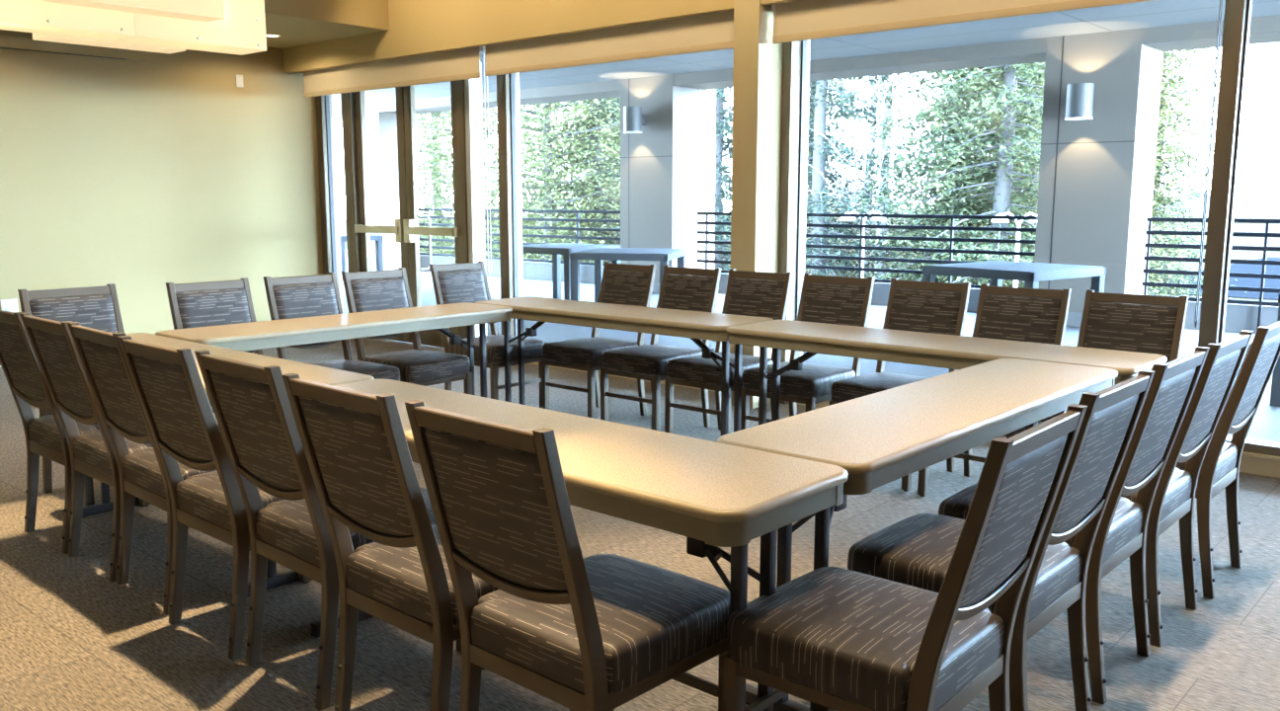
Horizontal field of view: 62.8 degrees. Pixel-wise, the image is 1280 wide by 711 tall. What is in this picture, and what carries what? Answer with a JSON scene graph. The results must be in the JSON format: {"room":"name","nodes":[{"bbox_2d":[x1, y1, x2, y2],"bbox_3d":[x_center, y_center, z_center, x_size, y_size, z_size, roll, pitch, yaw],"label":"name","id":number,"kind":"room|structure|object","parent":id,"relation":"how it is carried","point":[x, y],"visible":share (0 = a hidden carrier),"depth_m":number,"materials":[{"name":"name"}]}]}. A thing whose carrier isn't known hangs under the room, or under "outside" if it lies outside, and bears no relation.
{"room":"conference room","nodes":[
{"label":"conference room","id":0,"kind":"room"},
{"bbox_2d":[0,29,322,334],"bbox_3d":[-6.228,-1.312,6.940,0.150,3.200,9.500,8,11,41],"label":"wall","id":1,"kind":"structure","parent":0,"point":[139,178],"depth_m":9.11,"materials":[{"name":"paint"}]},
{"bbox_2d":[0,298,18,312],"bbox_3d":[-5.017,-0.388,8.347,0.012,0.120,0.120,8,11,41],"label":"wall outlet","id":2,"kind":"object","parent":1,"relation":"attached to","point":[11,305],"visible":0.77,"depth_m":8.34,"materials":[{"name":"white plastic"}]},
{"bbox_2d":[0,34,147,62],"bbox_3d":[-5.408,-2.328,7.512,0.132,0.096,3.662,8,11,41],"label":"case","id":3,"kind":"object","parent":1,"relation":"attached to","point":[6,41],"visible":0.78,"depth_m":8.38,"materials":[{"name":"paint"}]},
{"bbox_2d":[235,75,243,87],"bbox_3d":[-3.659,-2.508,9.584,0.015,0.110,0.070,8,11,41],"label":"wall plate","id":4,"kind":"object","parent":1,"relation":"attached to","point":[239,78],"visible":1,"depth_m":9.58,"materials":[{"name":"white plastic"}]},
{"bbox_2d":[315,92,354,311],"bbox_3d":[-2.900,-1.486,10.210,0.540,2.560,0.150,8,11,41],"label":"window","id":5,"kind":"structure","parent":1,"relation":"in","point":[325,105],"depth_m":10.25,"materials":[{"name":"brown metal"}]},
{"bbox_2d":[264,0,389,48],"bbox_3d":[-5.640,-2.549,6.026,1.680,0.480,8.800,8,11,41],"label":"bulkhead","id":6,"kind":"object","parent":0,"point":[297,22],"visible":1,"depth_m":8.58,"materials":[{"name":"paint"}]},
{"bbox_2d":[266,34,281,37],"bbox_3d":[-3.184,-2.767,9.075,0.150,0.006,0.150,8,11,41],"label":"recessed light","id":7,"kind":"object","parent":6,"relation":"attached to","point":[268,36],"visible":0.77,"depth_m":9.08,"materials":[{"name":"white plastic"}]},
{"bbox_2d":[282,0,800,74],"bbox_3d":[1.950,-2.366,5.576,13.700,0.705,0.520,8,11,41],"label":"ceiling","id":8,"kind":"structure","parent":0,"point":[416,27],"depth_m":8.05,"materials":[{"name":"paint"}]},
{"bbox_2d":[302,45,485,97],"bbox_3d":[-2.183,-2.454,9.060,2.569,0.296,0.090,8,11,41],"label":"roller blind","id":9,"kind":"object","parent":8,"relation":"attached to","point":[464,63],"visible":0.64,"depth_m":8.92,"materials":[{"name":"fabric"}]},
{"bbox_2d":[0,337,1279,710],"bbox_3d":[-1.029,1.018,2.666,14.100,0.120,9.500,8,11,41],"label":"floor","id":10,"kind":"structure","parent":0,"point":[73,638],"depth_m":3.44,"materials":[{"name":"carpet"}]},
{"bbox_2d":[17,283,124,506],"bbox_3d":[-2.446,0.166,4.770,0.604,0.930,0.440,7,11,40],"label":"dining chair","id":11,"kind":"object","parent":10,"relation":"on","point":[99,311],"visible":0.34,"depth_m":4.86,"materials":[{"name":"grey fabric"}]},
{"bbox_2d":[0,310,150,554],"bbox_3d":[-2.207,0.251,4.213,0.440,0.930,0.604,8,11,41],"label":"dining chair","id":12,"kind":"object","parent":10,"relation":"on","point":[45,437],"visible":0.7,"depth_m":4.03,"materials":[{"name":"brown metal"}]},
{"bbox_2d":[19,313,222,581],"bbox_3d":[-1.873,0.295,3.922,0.440,0.930,0.604,8,12,42],"label":"dining chair","id":13,"kind":"object","parent":10,"relation":"on","point":[92,454],"visible":0.62,"depth_m":3.74,"materials":[{"name":"brown metal"}]},
{"bbox_2d":[67,321,250,615],"bbox_3d":[-1.547,0.339,3.633,0.440,0.930,0.604,8,12,43],"label":"dining chair","id":14,"kind":"object","parent":10,"relation":"on","point":[141,473],"visible":0.6,"depth_m":3.47,"materials":[{"name":"brown metal"}]},
{"bbox_2d":[117,335,312,660],"bbox_3d":[-1.211,0.390,3.299,0.440,0.930,0.604,8,12,41],"label":"dining chair","id":15,"kind":"object","parent":10,"relation":"on","point":[171,393],"visible":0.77,"depth_m":3.09,"materials":[{"name":"brown metal"}]},
{"bbox_2d":[165,277,263,412],"bbox_3d":[-1.943,0.111,5.135,0.604,0.930,0.440,7,11,40],"label":"dining chair","id":16,"kind":"object","parent":10,"relation":"on","point":[193,308],"visible":0.2,"depth_m":5.21,"materials":[{"name":"grey fabric"}]},
{"bbox_2d":[81,332,374,597],"bbox_3d":[-1.728,0.373,4.050,1.826,0.737,0.478,7,11,40],"label":"folding table","id":17,"kind":"object","parent":10,"relation":"on","point":[316,373],"visible":0.15,"depth_m":3.88,"materials":[{"name":"plastic"}]},
{"bbox_2d":[194,349,461,710],"bbox_3d":[-0.854,0.436,2.999,0.440,0.930,0.604,8,12,43],"label":"dining chair","id":18,"kind":"object","parent":10,"relation":"on","point":[251,405],"visible":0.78,"depth_m":2.80,"materials":[{"name":"brown metal"}]},
{"bbox_2d":[263,272,399,381],"bbox_3d":[-1.602,0.054,5.505,0.604,0.930,0.440,7,11,40],"label":"dining chair","id":19,"kind":"object","parent":10,"relation":"on","point":[309,298],"visible":0.41,"depth_m":5.56,"materials":[{"name":"grey fabric"}]},
{"bbox_2d":[155,302,512,409],"bbox_3d":[-1.454,0.176,5.350,0.445,0.737,1.825,8,12,41],"label":"folding table","id":20,"kind":"object","parent":10,"relation":"on","point":[251,337],"visible":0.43,"depth_m":5.20,"materials":[{"name":"plastic"}]},
{"bbox_2d":[341,267,472,395],"bbox_3d":[-1.299,-0.003,5.880,0.604,0.930,0.440,7,11,40],"label":"dining chair","id":21,"kind":"object","parent":10,"relation":"on","point":[420,366],"visible":0.56,"depth_m":5.85,"materials":[{"name":"grey fabric"}]},
{"bbox_2d":[346,62,486,338],"bbox_3d":[-2.037,-1.371,9.459,1.760,2.560,0.150,8,11,41],"label":"door frame","id":22,"kind":"structure","parent":10,"relation":"on","point":[472,88],"depth_m":8.88,"materials":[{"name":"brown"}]},
{"bbox_2d":[353,86,411,342],"bbox_3d":[-2.364,-1.362,9.762,0.755,2.430,0.235,8,11,41],"label":"door","id":23,"kind":"structure","parent":22,"relation":"attached to","point":[363,228],"depth_m":9.78,"materials":[{"name":"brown metal"}]},
{"bbox_2d":[402,80,462,347],"bbox_3d":[-1.784,-1.285,9.257,0.770,2.430,0.235,8,11,41],"label":"door","id":24,"kind":"structure","parent":22,"relation":"attached to","point":[412,231],"depth_m":9.36,"materials":[{"name":"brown metal"}]},
{"bbox_2d":[281,373,581,710],"bbox_3d":[-0.490,0.492,2.628,0.440,0.930,0.604,8,12,42],"label":"dining chair","id":25,"kind":"object","parent":10,"relation":"on","point":[355,444],"visible":0.71,"depth_m":2.43,"materials":[{"name":"brown metal"}]},
{"bbox_2d":[429,260,544,407],"bbox_3d":[-0.940,-0.101,6.527,0.604,0.930,0.440,7,11,40],"label":"dining chair","id":26,"kind":"object","parent":10,"relation":"on","point":[469,284],"visible":0.71,"depth_m":6.50,"materials":[{"name":"grey fabric"}]},
{"bbox_2d":[404,400,729,710],"bbox_3d":[-0.126,0.542,2.298,0.440,0.930,0.604,8,12,42],"label":"dining chair","id":27,"kind":"object","parent":10,"relation":"on","point":[599,632],"visible":0.94,"depth_m":2.14,"materials":[{"name":"brown fabric"}]},
{"bbox_2d":[310,379,847,710],"bbox_3d":[-0.347,0.555,2.854,1.826,0.737,0.478,8,11,41],"label":"folding table","id":28,"kind":"object","parent":10,"relation":"on","point":[713,495],"visible":0.58,"depth_m":2.34,"materials":[{"name":"plastic"}]},
{"bbox_2d":[541,261,656,418],"bbox_3d":[-0.252,-0.086,6.426,0.440,0.930,0.604,8,12,41],"label":"dining chair","id":29,"kind":"object","parent":10,"relation":"on","point":[633,286],"visible":0.66,"depth_m":6.40,"materials":[{"name":"grey fabric"}]},
{"bbox_2d":[475,296,773,436],"bbox_3d":[-0.147,0.114,5.759,1.826,0.737,0.470,7,11,40],"label":"folding table","id":30,"kind":"object","parent":10,"relation":"on","point":[697,326],"visible":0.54,"depth_m":5.46,"materials":[{"name":"laminate"}]},
{"bbox_2d":[600,265,721,430],"bbox_3d":[0.121,-0.036,6.101,0.440,0.930,0.604,8,12,41],"label":"dining chair","id":31,"kind":"object","parent":10,"relation":"on","point":[695,291],"visible":0.72,"depth_m":6.07,"materials":[{"name":"brown metal"}]},
{"bbox_2d":[664,268,793,433],"bbox_3d":[0.488,0.012,5.782,0.440,0.930,0.604,8,12,42],"label":"dining chair","id":32,"kind":"object","parent":10,"relation":"on","point":[758,296],"visible":0.49,"depth_m":5.78,"materials":[{"name":"grey fabric"}]},
{"bbox_2d":[740,272,875,430],"bbox_3d":[0.869,0.062,5.456,0.440,0.930,0.604,8,12,41],"label":"dining chair","id":33,"kind":"object","parent":10,"relation":"on","point":[839,303],"visible":0.53,"depth_m":5.46,"materials":[{"name":"grey fabric"}]},
{"bbox_2d":[829,277,970,491],"bbox_3d":[1.262,0.115,5.105,0.440,0.930,0.604,8,12,41],"label":"dining chair","id":34,"kind":"object","parent":10,"relation":"on","point":[943,311],"visible":0.52,"depth_m":5.16,"materials":[{"name":"fabric"}]},
{"bbox_2d":[529,361,1279,478],"bbox_3d":[2.903,0.498,5.346,11.400,0.100,0.210,8,11,41],"label":"sill","id":35,"kind":"structure","parent":10,"relation":"on","point":[1250,462],"depth_m":5.13,"materials":[{"name":"beige paint"}]},
{"bbox_2d":[480,41,799,403],"bbox_3d":[-0.191,-1.120,7.804,3.222,2.560,0.225,8,11,41],"label":"window","id":36,"kind":"structure","parent":35,"relation":"on","point":[508,85],"depth_m":8.44,"materials":[{"name":"grey metal"}]},
{"bbox_2d":[482,9,733,274],"bbox_3d":[-0.271,-1.437,7.513,2.482,1.841,0.090,8,11,41],"label":"roller blind","id":37,"kind":"object","parent":36,"relation":"attached to","point":[711,32],"visible":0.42,"depth_m":7.29,"materials":[{"name":"fabric"}]},
{"bbox_2d":[792,0,1279,456],"bbox_3d":[2.877,-0.770,5.176,5.130,2.460,0.150,8,11,41],"label":"window","id":38,"kind":"structure","parent":35,"relation":"on","point":[1238,13],"depth_m":5.14,"materials":[{"name":"grey metal"}]},
{"bbox_2d":[771,0,1223,327],"bbox_3d":[1.762,-1.168,5.744,2.480,1.841,0.090,8,11,41],"label":"roller blind","id":39,"kind":"object","parent":38,"relation":"attached to","point":[803,20],"visible":0.98,"depth_m":5.83,"materials":[{"name":"fabric"}]},
{"bbox_2d":[722,403,1087,710],"bbox_3d":[0.535,0.555,2.213,0.604,0.930,0.440,7,11,40],"label":"dining chair","id":40,"kind":"object","parent":10,"relation":"on","point":[833,638],"visible":1,"depth_m":2.10,"materials":[{"name":"brown fabric"}]},
{"bbox_2d":[717,358,1118,710],"bbox_3d":[0.946,0.494,3.260,0.440,0.737,1.838,8,12,41],"label":"folding table","id":41,"kind":"object","parent":10,"relation":"on","point":[880,439],"visible":0.6,"depth_m":2.87,"materials":[{"name":"plastic"}]},
{"bbox_2d":[726,320,1167,425],"bbox_3d":[1.222,0.297,4.550,1.826,0.737,0.470,8,11,41],"label":"folding table","id":42,"kind":"object","parent":10,"relation":"on","point":[953,352],"visible":0.53,"depth_m":4.45,"materials":[{"name":"plastic"}]},
{"bbox_2d":[917,283,1071,496],"bbox_3d":[1.610,0.168,4.762,0.440,0.930,0.604,8,12,41],"label":"dining chair","id":43,"kind":"object","parent":10,"relation":"on","point":[1030,318],"visible":0.43,"depth_m":4.86,"materials":[{"name":"brown fabric"}]},
{"bbox_2d":[847,369,1155,710],"bbox_3d":[0.879,0.490,2.642,0.604,0.930,0.440,8,11,41],"label":"dining chair","id":44,"kind":"object","parent":10,"relation":"on","point":[917,550],"visible":0.73,"depth_m":2.54,"materials":[{"name":"brown metal"}]},
{"bbox_2d":[938,346,1209,704],"bbox_3d":[1.222,0.431,3.032,0.604,0.930,0.440,8,11,41],"label":"dining chair","id":45,"kind":"object","parent":10,"relation":"on","point":[1121,534],"visible":0.61,"depth_m":2.85,"materials":[{"name":"brown metal"}]},
{"bbox_2d":[1040,289,1189,422],"bbox_3d":[1.969,0.217,4.437,0.440,0.930,0.604,8,12,42],"label":"dining chair","id":46,"kind":"object","parent":10,"relation":"on","point":[1149,328],"visible":0.3,"depth_m":4.53,"materials":[{"name":"fabric"}]},
{"bbox_2d":[1120,330,1253,647],"bbox_3d":[1.550,0.377,3.385,0.604,0.930,0.440,8,11,41],"label":"dining chair","id":47,"kind":"object","parent":10,"relation":"on","point":[1174,497],"visible":0.56,"depth_m":3.18,"materials":[{"name":"brown metal"}]},
{"bbox_2d":[1175,320,1279,598],"bbox_3d":[1.918,0.319,3.770,0.604,0.930,0.440,8,11,41],"label":"dining chair","id":48,"kind":"object","parent":10,"relation":"on","point":[1220,469],"visible":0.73,"depth_m":3.55,"materials":[{"name":"brown wood"}]},
{"bbox_2d":[729,0,783,408],"bbox_3d":[0.760,-1.268,6.655,0.189,3.200,0.330,8,11,41],"label":"column","id":49,"kind":"structure","parent":0,"point":[758,61],"depth_m":6.54,"materials":[{"name":"beige paint"}]},
{"bbox_3d":[-0.996,-2.261,2.206,14.100,0.100,9.600,8,11,41],"label":"ceiling","id":50,"kind":"structure","parent":0,"visible":0},
{"bbox_2d":[0,0,266,55],"bbox_3d":[-2.495,-1.892,4.129,0.770,1.203,1.890,8,11,41],"label":"pendant lamp","id":51,"kind":"object","parent":50,"relation":"hanging from","point":[232,27],"visible":1,"depth_m":4.37,"materials":[{"name":"plastic"}]},
{"label":"outside","id":52,"kind":"structure","parent":0,"visible":0},
{"bbox_2d":[339,208,1279,302],"bbox_3d":[135.841,-20.323,154.814,240.000,0.300,389.400,8,11,41],"label":"ground","id":53,"kind":"structure","parent":52,"point":[1238,227],"depth_m":72.59,"materials":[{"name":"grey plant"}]},
{"bbox_2d":[337,107,541,254],"bbox_3d":[-6.898,-8.937,36.064,7.171,13.203,7.573,6,10,33],"label":"leafy tree","id":54,"kind":"object","parent":53,"relation":"on","point":[425,250],"visible":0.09,"depth_m":36.14,"materials":[{"name":"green plant"}]},
{"bbox_2d":[415,104,586,259],"bbox_3d":[-5.109,-8.514,33.284,7.573,13.203,7.171,8,12,43],"label":"leafy tree","id":55,"kind":"object","parent":53,"relation":"on","point":[443,155],"visible":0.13,"depth_m":33.00,"materials":[{"name":"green plant"}]},
{"bbox_2d":[422,96,620,263],"bbox_3d":[-2.862,-8.254,30.715,7.724,13.467,7.314,-4,10,-25],"label":"leafy tree","id":56,"kind":"object","parent":53,"relation":"on","point":[546,168],"visible":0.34,"depth_m":30.42,"materials":[{"name":"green plant"}]},
{"bbox_2d":[481,100,619,255],"bbox_3d":[-4.181,-11.526,44.494,8.605,15.844,9.087,8,12,41],"label":"leafy tree","id":57,"kind":"object","parent":53,"relation":"on","point":[574,101],"visible":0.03,"depth_m":44.22,"materials":[{"name":"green plant"}]},
{"bbox_2d":[523,97,620,262],"bbox_3d":[-1.316,-8.366,31.916,5.278,13.045,5.083,-8,12,-42],"label":"fir tree","id":58,"kind":"object","parent":53,"relation":"on","point":[605,106],"visible":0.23,"depth_m":31.60,"materials":[{"name":"green plant"}]},
{"bbox_2d":[551,103,620,239],"bbox_3d":[-1.313,-15.305,56.451,11.359,19.805,10.756,0,9,3],"label":"leafy tree","id":59,"kind":"object","parent":53,"relation":"on","point":[563,104],"visible":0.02,"depth_m":56.62,"materials":[{"name":"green plant"}]},
{"bbox_2d":[564,98,620,244],"bbox_3d":[-1.433,-13.545,50.915,8.134,17.575,7.566,1,9,5],"label":"fir tree","id":60,"kind":"object","parent":53,"relation":"on","point":[605,99],"visible":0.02,"depth_m":51.26,"materials":[{"name":"green plant"}]},
{"bbox_2d":[571,171,620,263],"bbox_3d":[-0.193,-3.708,32.954,4.683,4.390,4.451,-4,10,-25],"label":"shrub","id":61,"kind":"object","parent":53,"relation":"on","point":[612,205],"visible":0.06,"depth_m":32.43,"materials":[{"name":"green plant"}]},
{"bbox_2d":[560,97,731,244],"bbox_3d":[0.448,-10.521,42.179,8.330,14.524,7.888,5,10,31],"label":"leafy tree","id":62,"kind":"object","parent":53,"relation":"on","point":[610,127],"visible":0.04,"depth_m":41.79,"materials":[{"name":"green plant"}]},
{"bbox_2d":[604,100,731,261],"bbox_3d":[1.192,-8.523,32.946,5.083,13.045,5.278,-2,9,-10],"label":"fir tree","id":63,"kind":"object","parent":53,"relation":"on","point":[731,101],"visible":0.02,"depth_m":32.82,"materials":[{"name":"green plant"}]},
{"bbox_2d":[721,91,732,249],"bbox_3d":[2.634,-12.922,49.154,7.264,16.872,7.809,-1,9,-8],"label":"fir tree","id":64,"kind":"object","parent":53,"relation":"on","point":[727,197],"visible":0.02,"depth_m":49.89,"materials":[{"name":"green plant"}]},
{"bbox_2d":[714,87,811,272],"bbox_3d":[1.922,-7.486,26.130,5.278,13.045,5.083,-7,11,-39],"label":"fir tree","id":65,"kind":"object","parent":53,"relation":"on","point":[722,121],"visible":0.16,"depth_m":26.48,"materials":[{"name":"green plant"}]},
{"bbox_2d":[723,78,896,241],"bbox_3d":[7.131,-13.045,50.186,9.322,17.164,9.845,-2,9,-10],"label":"leafy tree","id":66,"kind":"object","parent":53,"relation":"on","point":[858,78],"visible":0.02,"depth_m":50.05,"materials":[{"name":"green plant"}]},
{"bbox_2d":[716,73,941,277],"bbox_3d":[4.341,-7.507,24.107,5.337,13.697,5.541,-5,10,-29],"label":"fir tree","id":67,"kind":"object","parent":53,"relation":"on","point":[820,148],"visible":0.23,"depth_m":24.36,"materials":[{"name":"green plant"}]},
{"bbox_2d":[804,78,876,269],"bbox_3d":[7.326,-11.235,42.740,7.158,15.466,6.658,6,11,36],"label":"fir tree","id":68,"kind":"object","parent":53,"relation":"on","point":[840,81],"visible":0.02,"depth_m":42.30,"materials":[{"name":"green plant"}]},
{"bbox_2d":[804,163,912,278],"bbox_3d":[5.591,-3.124,29.116,4.683,4.390,4.451,4,9,24],"label":"shrub","id":69,"kind":"object","parent":53,"relation":"on","point":[846,244],"visible":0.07,"depth_m":28.69,"materials":[{"name":"green plant"}]},
{"bbox_2d":[839,210,886,277],"bbox_3d":[4.800,-1.762,22.723,1.100,2.742,0.335,8,11,41],"label":"lamp post","id":70,"kind":"object","parent":53,"relation":"on","point":[841,218],"visible":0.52,"depth_m":22.59,"materials":[{"name":"white"}]},
{"bbox_2d":[807,72,947,279],"bbox_3d":[5.295,-6.196,23.877,4.444,11.177,4.034,-1,9,-8],"label":"bare tree","id":71,"kind":"object","parent":53,"relation":"on","point":[879,112],"visible":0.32,"depth_m":23.96,"materials":[{"name":"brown plant"}]},
{"bbox_2d":[810,72,944,277],"bbox_3d":[6.246,-7.260,26.741,4.938,12.419,4.482,2,9,13],"label":"bare tree","id":72,"kind":"object","parent":53,"relation":"on","point":[869,146],"visible":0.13,"depth_m":27.00,"materials":[{"name":"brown plant"}]},
{"bbox_2d":[808,72,960,279],"bbox_3d":[5.962,-6.792,25.728,4.258,11.798,4.691,-2,9,-12],"label":"bare tree","id":73,"kind":"object","parent":53,"relation":"on","point":[892,75],"visible":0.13,"depth_m":25.59,"materials":[{"name":"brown plant"}]},
{"bbox_2d":[849,151,981,278],"bbox_3d":[7.891,-3.361,29.506,5.151,4.829,4.896,-6,10,-33],"label":"shrub","id":74,"kind":"object","parent":53,"relation":"on","point":[920,255],"visible":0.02,"depth_m":29.37,"materials":[{"name":"green plant"}]},
{"bbox_2d":[807,64,1043,287],"bbox_3d":[7.128,-7.294,22.905,5.872,13.638,6.312,5,10,32],"label":"fir tree","id":75,"kind":"object","parent":53,"relation":"on","point":[909,232],"visible":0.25,"depth_m":23.20,"materials":[{"name":"green plant"}]},
{"bbox_2d":[892,68,1032,242],"bbox_3d":[13.278,-10.469,37.547,8.605,15.844,9.087,-1,9,-7],"label":"leafy tree","id":76,"kind":"object","parent":53,"relation":"on","point":[966,68],"visible":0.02,"depth_m":38.44,"materials":[{"name":"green plant"}]},
{"bbox_2d":[898,188,1033,285],"bbox_3d":[8.494,-2.533,26.398,4.006,3.951,4.214,0,9,0],"label":"shrub","id":77,"kind":"object","parent":53,"relation":"on","point":[984,189],"visible":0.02,"depth_m":26.23,"materials":[{"name":"green plant"}]},
{"bbox_2d":[914,81,1031,231],"bbox_3d":[9.150,-7.919,26.951,5.432,13.661,4.931,-3,9,-21],"label":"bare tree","id":78,"kind":"object","parent":53,"relation":"on","point":[945,82],"visible":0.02,"depth_m":27.16,"materials":[{"name":"green plant"}]},
{"bbox_2d":[853,62,1175,296],"bbox_3d":[7.761,-7.321,21.684,6.507,14.060,6.053,0,9,2],"label":"fir tree","id":79,"kind":"object","parent":53,"relation":"on","point":[1008,93],"visible":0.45,"depth_m":21.71,"materials":[{"name":"green plant"}]},
{"bbox_2d":[991,211,1037,287],"bbox_3d":[7.489,-1.486,20.910,1.100,2.742,0.335,8,11,41],"label":"lamp post","id":80,"kind":"object","parent":53,"relation":"on","point":[1018,223],"visible":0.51,"depth_m":20.79,"materials":[{"name":"white"}]},
{"bbox_2d":[900,54,1212,287],"bbox_3d":[10.049,-7.392,25.910,7.171,13.203,7.573,7,11,39],"label":"leafy tree","id":81,"kind":"object","parent":53,"relation":"on","point":[1175,58],"visible":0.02,"depth_m":26.00,"materials":[{"name":"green plant"}]},
{"bbox_2d":[978,47,1278,295],"bbox_3d":[12.194,-8.298,27.570,7.888,14.524,8.330,-3,9,-21],"label":"leafy tree","id":82,"kind":"object","parent":53,"relation":"on","point":[1169,77],"visible":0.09,"depth_m":26.93,"materials":[{"name":"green plant"}]},
{"bbox_2d":[1146,48,1249,299],"bbox_3d":[14.189,-6.866,28.964,4.722,10.967,5.076,1,9,6],"label":"fir tree","id":83,"kind":"object","parent":53,"relation":"on","point":[1179,292],"visible":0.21,"depth_m":28.48,"materials":[{"name":"green plant"}]},
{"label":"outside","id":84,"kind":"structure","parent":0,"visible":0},
{"bbox_2d":[1159,191,1279,218],"bbox_3d":[146.903,-20.821,144.487,150.000,3.793,70.000,8,11,41],"label":"hill","id":85,"kind":"structure","parent":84,"point":[1241,208],"depth_m":160.21,"materials":[{"name":"white"}]},
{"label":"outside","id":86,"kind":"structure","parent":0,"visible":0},
{"bbox_2d":[342,264,1279,442],"bbox_3d":[1.342,-0.221,10.945,26.000,0.138,6.200,8,11,41],"label":"floor","id":87,"kind":"structure","parent":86,"point":[1265,426],"depth_m":10.27,"materials":[{"name":"concrete"}]},
{"bbox_2d":[339,234,383,280],"bbox_3d":[-4.747,-1.488,16.308,1.050,0.754,1.050,7,11,38],"label":"patio table","id":88,"kind":"object","parent":87,"relation":"on","point":[377,238],"visible":0.23,"depth_m":16.35,"materials":[{"name":"grey metal"}]},
{"bbox_2d":[365,103,400,270],"bbox_3d":[-4.710,-3.079,19.361,0.858,2.982,0.759,8,11,41],"label":"patio column","id":89,"kind":"structure","parent":87,"relation":"on","point":[381,127],"depth_m":18.91,"materials":[{"name":"grey"}]},
{"bbox_2d":[418,208,620,266],"bbox_3d":[-2.103,-1.857,17.454,5.760,1.138,0.051,8,11,41],"label":"railing","id":90,"kind":"object","parent":87,"relation":"on","point":[578,237],"visible":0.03,"depth_m":16.93,"materials":[{"name":"black metal"}]},
{"bbox_2d":[522,242,621,300],"bbox_3d":[-0.966,-0.992,13.044,1.050,0.754,1.050,6,10,34],"label":"patio table","id":91,"kind":"object","parent":87,"relation":"on","point":[556,250],"visible":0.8,"depth_m":12.66,"materials":[{"name":"grey metal"}]},
{"bbox_2d":[569,247,685,302],"bbox_3d":[-0.114,-0.805,11.815,1.080,0.754,1.080,2,9,13],"label":"patio table","id":92,"kind":"object","parent":87,"relation":"on","point":[664,256],"visible":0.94,"depth_m":11.40,"materials":[{"name":"grey metal"}]},
{"bbox_2d":[620,74,716,293],"bbox_3d":[0.395,-2.424,15.051,0.983,2.982,0.959,8,11,41],"label":"patio column","id":93,"kind":"structure","parent":87,"relation":"on","point":[668,169],"depth_m":14.67,"materials":[{"name":"grey"}]},
{"bbox_2d":[623,106,644,133],"bbox_3d":[-0.077,-3.250,14.487,0.256,0.344,0.324,8,11,41],"label":"wall sconce","id":94,"kind":"object","parent":93,"relation":"attached to","point":[634,120],"visible":1,"depth_m":14.36,"materials":[{"name":"grey metal"}]},
{"bbox_2d":[334,14,1279,120],"bbox_3d":[3.043,-3.454,12.408,26.000,0.150,0.750,8,11,41],"label":"beam","id":95,"kind":"structure","parent":93,"relation":"on","point":[1266,29],"depth_m":12.08,"materials":[{"name":"grey paint"}]},
{"bbox_2d":[333,0,1279,107],"bbox_3d":[1.299,-3.279,10.430,26.000,0.100,6.030,8,11,41],"label":"ceiling","id":96,"kind":"structure","parent":95,"relation":"on","point":[1158,13],"depth_m":10.90,"materials":[{"name":"white paint"}]},
{"bbox_2d":[344,249,1278,333],"bbox_3d":[3.274,-0.715,13.090,26.000,0.370,0.250,8,11,41],"label":"curb","id":97,"kind":"object","parent":87,"relation":"on","point":[1239,317],"depth_m":13.11,"materials":[{"name":"concrete"}]},
{"bbox_2d":[697,211,1037,288],"bbox_3d":[2.694,-1.222,13.280,4.980,1.138,0.051,8,11,41],"label":"railing","id":98,"kind":"object","parent":87,"relation":"on","point":[706,222],"visible":0.43,"depth_m":12.90,"materials":[{"name":"black metal"}]},
{"bbox_2d":[922,260,1106,302],"bbox_3d":[3.281,-0.417,9.270,1.100,0.754,1.100,-7,11,-37],"label":"patio table","id":99,"kind":"object","parent":87,"relation":"on","point":[1031,274],"visible":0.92,"depth_m":8.99,"materials":[{"name":"grey metal"}]},
{"bbox_2d":[1034,28,1163,326],"bbox_3d":[4.808,-1.816,11.060,0.943,2.982,0.729,8,11,41],"label":"patio column","id":100,"kind":"structure","parent":87,"relation":"on","point":[1096,175],"depth_m":10.73,"materials":[{"name":"grey concrete"}]},
{"bbox_2d":[1064,82,1094,120],"bbox_3d":[4.442,-2.553,10.570,0.256,0.344,0.324,8,11,41],"label":"wall sconce","id":101,"kind":"object","parent":100,"relation":"attached to","point":[1080,96],"visible":1,"depth_m":10.45,"materials":[{"name":"grey metal"}]},
{"bbox_2d":[1141,217,1279,329],"bbox_3d":[8.913,-0.398,7.869,9.650,1.138,0.051,8,11,41],"label":"railing","id":102,"kind":"object","parent":87,"relation":"on","point":[1150,232],"visible":0.75,"depth_m":10.47,"materials":[{"name":"black metal"}]},
{"bbox_2d":[1269,292,1279,406],"bbox_3d":[4.876,-0.064,6.947,1.100,0.754,1.100,6,10,34],"label":"patio table","id":103,"kind":"object","parent":87,"relation":"on","point":[1275,383],"visible":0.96,"depth_m":6.83,"materials":[{"name":"grey"}]},
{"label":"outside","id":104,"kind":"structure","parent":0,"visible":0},
{"bbox_2d":[1156,257,1279,300],"bbox_3d":[49.364,-0.013,20.238,70.000,0.030,24.000,8,11,41],"label":"road","id":105,"kind":"structure","parent":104,"point":[1235,268],"depth_m":37.64,"materials":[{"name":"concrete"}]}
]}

